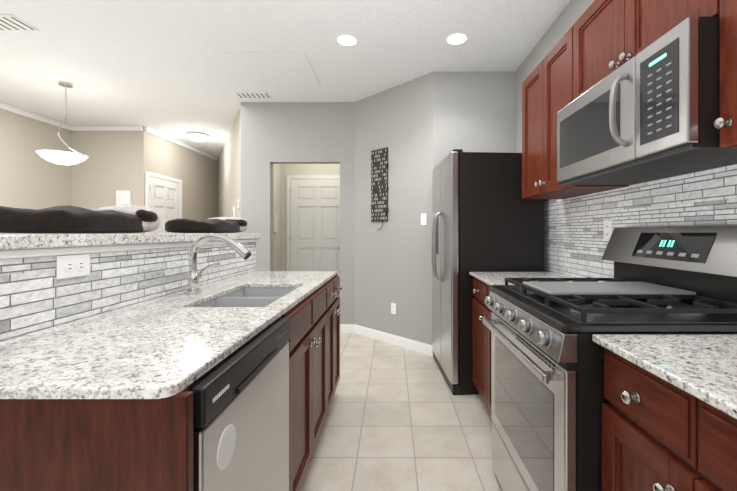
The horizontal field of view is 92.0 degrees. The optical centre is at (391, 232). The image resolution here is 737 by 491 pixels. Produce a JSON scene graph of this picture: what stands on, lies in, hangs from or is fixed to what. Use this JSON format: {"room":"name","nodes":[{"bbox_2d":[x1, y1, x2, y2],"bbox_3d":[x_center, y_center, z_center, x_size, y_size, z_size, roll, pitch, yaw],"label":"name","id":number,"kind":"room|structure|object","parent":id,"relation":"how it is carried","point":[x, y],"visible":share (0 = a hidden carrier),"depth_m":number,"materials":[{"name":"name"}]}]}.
{"room":"kitchen","nodes":[
{"label":"kitchen","id":0,"kind":"room"},
{"bbox_2d":[0,109,70,233],"bbox_3d":[-4.770,-0.180,1.325,0.160,2.740,7.850,0,0,0],"label":"wall","id":1,"kind":"structure","parent":0,"point":[31,177],"depth_m":4.61,"materials":[{"name":"beige paint"}]},
{"bbox_2d":[0,102,71,130],"bbox_3d":[-4.665,-1.515,2.595,0.050,0.070,5.190,0,0,0],"label":"crown molding","id":2,"kind":"structure","parent":1,"relation":"attached to","point":[13,109],"depth_m":4.59,"materials":[{"name":"white wood"}]},
{"bbox_2d":[71,126,217,233],"bbox_3d":[-4.240,-0.180,6.395,1.220,2.740,2.410,0,0,0],"label":"wall","id":3,"kind":"structure","parent":0,"point":[108,167],"depth_m":5.19,"materials":[{"name":"beige paint"}]},
{"bbox_2d":[72,126,140,130],"bbox_3d":[-4.135,-1.515,5.165,0.990,0.070,0.050,0,0,0],"label":"crown molding","id":4,"kind":"structure","parent":3,"relation":"attached to","point":[74,128],"depth_m":5.14,"materials":[{"name":"white wood"}]},
{"bbox_2d":[116,190,131,204],"bbox_3d":[-3.900,-0.430,5.160,0.200,0.360,0.057,0,0,0],"label":"door chime","id":5,"kind":"object","parent":3,"relation":"attached to","point":[123,196],"visible":0.54,"depth_m":5.13,"materials":[{"name":"white plastic"}]},
{"bbox_2d":[145,171,181,232],"bbox_3d":[-3.578,0.145,5.660,0.102,2.090,0.880,0,0,0],"label":"door","id":6,"kind":"structure","parent":3,"relation":"in","point":[163,196],"depth_m":5.61,"materials":[{"name":"white wood"}]},
{"bbox_2d":[141,126,217,160],"bbox_3d":[-3.610,-1.515,6.270,0.060,0.070,2.260,0,0,0],"label":"crown molding","id":7,"kind":"structure","parent":3,"relation":"attached to","point":[146,129],"depth_m":5.93,"materials":[{"name":"white wood"}]},
{"bbox_2d":[218,108,240,232],"bbox_3d":[-2.657,-0.180,5.835,0.100,2.740,3.684,0,0,-30],"label":"wall","id":8,"kind":"structure","parent":0,"point":[229,176],"depth_m":5.37,"materials":[{"name":"beige paint"}]},
{"bbox_2d":[273,164,281,270],"bbox_3d":[-1.790,-0.180,4.970,0.100,2.740,1.260,0,0,0],"label":"wall","id":9,"kind":"structure","parent":0,"point":[277,210],"depth_m":5.39,"materials":[{"name":"beige paint"}]},
{"bbox_2d":[273,215,277,232],"bbox_3d":[-1.714,-0.130,5.250,0.049,0.260,0.100,0,0,0],"label":"intercom","id":10,"kind":"object","parent":9,"relation":"attached to","point":[275,223],"visible":1,"depth_m":5.20,"materials":[{"name":"white plastic"}]},
{"bbox_2d":[0,0,569,156],"bbox_3d":[-2.000,-1.590,2.700,6.800,0.080,10.600,0,0,0],"label":"ceiling","id":11,"kind":"structure","parent":0,"point":[168,68],"depth_m":3.01,"materials":[{"name":"white paint"}]},
{"bbox_2d":[0,14,38,30],"bbox_3d":[-2.900,-1.545,2.620,0.400,0.009,0.200,0,0,0],"label":"ceiling vent","id":12,"kind":"object","parent":11,"relation":"in","point":[9,22],"visible":1,"depth_m":2.63,"materials":[{"name":"white metal"}]},
{"bbox_2d":[36,81,87,164],"bbox_3d":[-3.416,-1.127,3.690,0.408,0.844,0.400,0,0,0],"label":"pendant lamp","id":13,"kind":"object","parent":11,"relation":"hanging from","point":[62,157],"visible":1,"depth_m":3.64,"materials":[{"name":"white glass"}]},
{"bbox_2d":[187,132,208,140],"bbox_3d":[-3.060,-1.520,5.600,0.300,0.154,0.300,0,0,0],"label":"flush ceiling light","id":14,"kind":"object","parent":11,"relation":"attached to","point":[197,136],"visible":0.83,"depth_m":5.51,"materials":[{"name":"white glass"}]},
{"bbox_2d":[235,92,271,97],"bbox_3d":[-1.560,-1.545,4.000,0.360,0.009,0.160,0,0,0],"label":"ceiling vent","id":15,"kind":"object","parent":11,"relation":"in","point":[253,94],"visible":0.98,"depth_m":3.97,"materials":[{"name":"white metal"}]},
{"bbox_2d":[223,52,320,85],"bbox_3d":[-1.100,-1.547,3.400,0.700,0.006,0.700,0,0,0],"label":"ceiling hatch","id":16,"kind":"object","parent":11,"relation":"attached to","point":[275,68],"visible":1,"depth_m":3.34,"materials":[{"name":"white paint"}]},
{"bbox_2d":[335,34,358,46],"bbox_3d":[-0.363,-1.547,2.860,0.190,0.005,0.190,0,0,0],"label":"recessed light","id":17,"kind":"object","parent":11,"relation":"in","point":[348,40],"visible":1,"depth_m":2.86,"materials":[{"name":"white"}]},
{"bbox_2d":[445,32,468,44],"bbox_3d":[0.519,-1.547,2.840,0.190,0.005,0.190,0,0,0],"label":"recessed light","id":18,"kind":"object","parent":11,"relation":"in","point":[457,38],"visible":1,"depth_m":2.83,"materials":[{"name":"white"}]},
{"bbox_2d":[241,102,354,323],"bbox_3d":[-1.095,-0.180,4.280,1.410,2.740,0.120,0,0,0],"label":"wall","id":19,"kind":"structure","parent":0,"point":[272,133],"depth_m":4.22,"materials":[{"name":"grey paint"}]},
{"bbox_2d":[282,164,339,270],"bbox_3d":[-1.100,-0.180,5.650,1.500,2.740,0.100,0,0,0],"label":"wall","id":20,"kind":"structure","parent":0,"point":[310,169],"depth_m":5.60,"materials":[{"name":"beige paint"}]},
{"bbox_2d":[286,175,339,296],"bbox_3d":[-1.168,0.145,5.548,0.980,2.090,0.102,0,0,0],"label":"hall door","id":21,"kind":"structure","parent":20,"relation":"in","point":[312,222],"depth_m":5.58,"materials":[{"name":"white wood"}]},
{"bbox_2d":[355,72,433,344],"bbox_3d":[0.011,-0.180,3.852,1.160,2.740,0.111,0,0,44],"label":"wall","id":22,"kind":"structure","parent":0,"point":[393,261],"depth_m":3.74,"materials":[{"name":"grey paint"}]},
{"bbox_2d":[371,147,388,230],"bbox_3d":[-0.138,-0.469,3.894,0.288,0.903,0.053,0,0,44],"label":"sign","id":23,"kind":"object","parent":22,"relation":"attached to","point":[379,185],"visible":0.96,"depth_m":3.90,"materials":[{"name":"black metal"}]},
{"bbox_2d":[340,324,433,355],"bbox_3d":[-0.109,1.140,3.815,1.018,0.100,0.809,0,0,0],"label":"baseboard","id":24,"kind":"structure","parent":22,"relation":"attached to","point":[417,346],"depth_m":3.62,"materials":[{"name":"white"}]},
{"bbox_2d":[421,213,426,224],"bbox_3d":[0.312,-0.130,3.496,0.072,0.116,0.009,0,0,44],"label":"switch plate","id":25,"kind":"object","parent":22,"relation":"attached to","point":[423,218],"visible":1,"depth_m":3.49,"materials":[{"name":"white plastic"}]},
{"bbox_2d":[300,333,502,490],"bbox_3d":[-2.000,1.220,2.700,6.800,0.060,10.600,0,0,0],"label":"floor","id":26,"kind":"structure","parent":0,"point":[398,418],"depth_m":2.13,"materials":[{"name":"tile"}]},
{"bbox_2d":[0,239,257,340],"bbox_3d":[-1.081,0.618,1.691,0.127,1.144,2.006,0,0,0],"label":"wall","id":27,"kind":"structure","parent":26,"relation":"on","point":[36,295],"depth_m":1.25,"materials":[{"name":"tile"}]},
{"bbox_2d":[56,254,89,278],"bbox_3d":[-1.025,0.108,1.146,0.009,0.072,0.116,0,0,0],"label":"outlet","id":28,"kind":"object","parent":27,"relation":"attached to","point":[70,266],"visible":1,"depth_m":1.14,"materials":[{"name":"white plastic"}]},
{"bbox_2d":[0,233,260,249],"bbox_3d":[-1.215,0.025,1.685,0.430,0.040,2.070,0,0,0],"label":"bar","id":29,"kind":"object","parent":27,"relation":"on","point":[19,241],"visible":0.81,"depth_m":1.20,"materials":[{"name":"white stone"}]},
{"bbox_2d":[0,204,159,232],"bbox_3d":[-1.190,-0.060,1.378,0.325,0.125,0.528,0,0,0],"label":"cloth bundle","id":30,"kind":"object","parent":29,"relation":"on","point":[125,218],"visible":1,"depth_m":1.21,"materials":[{"name":"brown fabric"}]},
{"bbox_2d":[165,217,247,232],"bbox_3d":[-1.190,-0.055,2.333,0.326,0.116,0.569,0,0,0],"label":"cloth bundle","id":31,"kind":"object","parent":29,"relation":"on","point":[225,225],"visible":1,"depth_m":2.10,"materials":[{"name":"brown fabric"}]},
{"bbox_2d":[0,306,295,490],"bbox_3d":[-0.765,0.748,1.014,0.765,0.884,0.708,0,0,0],"label":"base cabinet","id":32,"kind":"object","parent":26,"relation":"on","point":[96,444],"depth_m":0.67,"materials":[{"name":"brown wood"}]},
{"bbox_2d":[0,271,336,398],"bbox_3d":[-0.717,0.295,1.635,0.624,0.020,1.970,0,0,0],"label":"countertop","id":33,"kind":"structure","parent":32,"relation":"on","point":[169,345],"depth_m":0.90,"materials":[{"name":"white stone"}]},
{"bbox_2d":[185,233,250,293],"bbox_3d":[-0.815,0.144,1.688,0.305,0.280,0.100,0,0,0],"label":"faucet","id":34,"kind":"object","parent":33,"relation":"on","point":[239,249],"visible":1,"depth_m":1.66,"materials":[{"name":"silver metal"}]},
{"bbox_2d":[193,287,297,306],"bbox_3d":[-0.655,0.406,1.670,0.346,0.200,0.636,0,0,0],"label":"sink","id":35,"kind":"object","parent":33,"relation":"in","point":[254,297],"visible":0.21,"depth_m":1.68,"materials":[{"name":"grey metal"}]},
{"bbox_2d":[188,317,289,490],"bbox_3d":[-0.668,0.751,1.010,0.599,0.878,0.604,0,0,0],"label":"dishwasher","id":36,"kind":"object","parent":32,"relation":"in","point":[241,418],"visible":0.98,"depth_m":0.93,"materials":[{"name":"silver metal"}]},
{"bbox_2d":[295,282,331,490],"bbox_3d":[-0.765,0.748,1.722,0.765,0.884,0.814,0,0,0],"label":"base cabinet","id":37,"kind":"object","parent":26,"relation":"on","point":[314,312],"depth_m":1.71,"materials":[{"name":"brown wood"}]},
{"bbox_2d":[327,274,342,398],"bbox_3d":[-0.765,0.748,2.327,0.765,0.884,0.588,0,0,0],"label":"base cabinet","id":38,"kind":"object","parent":26,"relation":"on","point":[335,280],"depth_m":2.45,"materials":[{"name":"brown wood"}]},
{"bbox_2d":[472,277,491,413],"bbox_3d":[0.861,0.748,2.172,0.633,0.884,0.812,0,0,0],"label":"base cabinet","id":39,"kind":"object","parent":26,"relation":"on","point":[481,354],"visible":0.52,"depth_m":2.33,"materials":[{"name":"red wood"}]},
{"bbox_2d":[469,272,576,284],"bbox_3d":[0.868,0.295,2.172,0.616,0.020,0.816,0,0,0],"label":"countertop","id":40,"kind":"structure","parent":39,"relation":"on","point":[493,278],"depth_m":2.35,"materials":[{"name":"white stone"}]},
{"bbox_2d":[431,149,543,394],"bbox_3d":[0.720,0.288,2.994,0.771,1.803,0.765,0,0,-4],"label":"refrigerator","id":41,"kind":"object","parent":26,"relation":"on","point":[486,217],"visible":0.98,"depth_m":2.62,"materials":[{"name":"black metal"}]},
{"bbox_2d":[483,226,736,490],"bbox_3d":[0.802,0.584,1.380,0.725,1.212,0.760,0,0,0],"label":"range","id":42,"kind":"object","parent":26,"relation":"on","point":[548,399],"visible":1,"depth_m":1.20,"materials":[{"name":"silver metal"}]},
{"bbox_2d":[601,348,656,490],"bbox_3d":[0.879,0.748,0.812,0.595,0.884,0.365,0,0,0],"label":"base cabinet","id":43,"kind":"object","parent":26,"relation":"on","point":[629,414],"depth_m":0.88,"materials":[{"name":"red wood"}]},
{"bbox_2d":[657,376,736,490],"bbox_3d":[0.879,0.748,0.442,0.595,0.884,0.607,0,0,0],"label":"base cabinet","id":44,"kind":"object","parent":26,"relation":"on","point":[658,433],"depth_m":0.69,"materials":[{"name":"red wood"}]},
{"bbox_2d":[592,334,736,418],"bbox_3d":[0.868,0.295,0.188,0.616,0.020,1.616,0,0,0],"label":"countertop","id":45,"kind":"structure","parent":44,"relation":"on","point":[702,367],"depth_m":0.80,"materials":[{"name":"white stone"}]},
{"bbox_2d":[434,72,515,167],"bbox_3d":[0.845,-0.180,3.470,0.890,2.740,0.100,0,0,0],"label":"wall","id":46,"kind":"structure","parent":0,"point":[474,111],"depth_m":3.42,"materials":[{"name":"grey paint"}]},
{"bbox_2d":[516,0,736,281],"bbox_3d":[1.234,-0.180,0.460,0.112,2.740,6.120,0,0,0],"label":"wall","id":47,"kind":"structure","parent":0,"point":[575,244],"depth_m":1.98,"materials":[{"name":"grey paint"}]},
{"bbox_2d":[522,26,628,198],"bbox_3d":[1.023,-0.629,2.107,0.332,0.801,0.686,0,0,0],"label":"upper cabinet","id":48,"kind":"object","parent":47,"relation":"attached to","point":[547,89],"visible":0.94,"depth_m":2.07,"materials":[{"name":"brown wood"}]},
{"bbox_2d":[604,220,612,240],"bbox_3d":[1.173,-0.010,1.930,0.009,0.116,0.072,0,0,0],"label":"outlet","id":49,"kind":"object","parent":47,"relation":"attached to","point":[608,227],"visible":0.92,"depth_m":1.92,"materials":[{"name":"white plastic"}]},
{"bbox_2d":[573,0,719,100],"bbox_3d":[1.023,-0.815,1.367,0.332,0.430,0.781,0,0,0],"label":"upper cabinet","id":50,"kind":"object","parent":47,"relation":"attached to","point":[610,36],"visible":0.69,"depth_m":1.40,"materials":[{"name":"brown wood"}]},
{"bbox_2d":[557,17,736,184],"bbox_3d":[0.972,-0.415,1.367,0.434,0.360,0.779,0,0,0],"label":"microwave","id":51,"kind":"object","parent":50,"relation":"attached to","point":[651,112],"visible":1,"depth_m":1.15,"materials":[{"name":"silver metal"}]},
{"bbox_2d":[713,0,736,148],"bbox_3d":[1.042,-0.630,0.732,0.294,0.801,0.481,0,0,0],"label":"upper cabinet","id":52,"kind":"object","parent":47,"relation":"attached to","point":[725,122],"visible":0.98,"depth_m":0.93,"materials":[{"name":"brown wood"}]}
]}

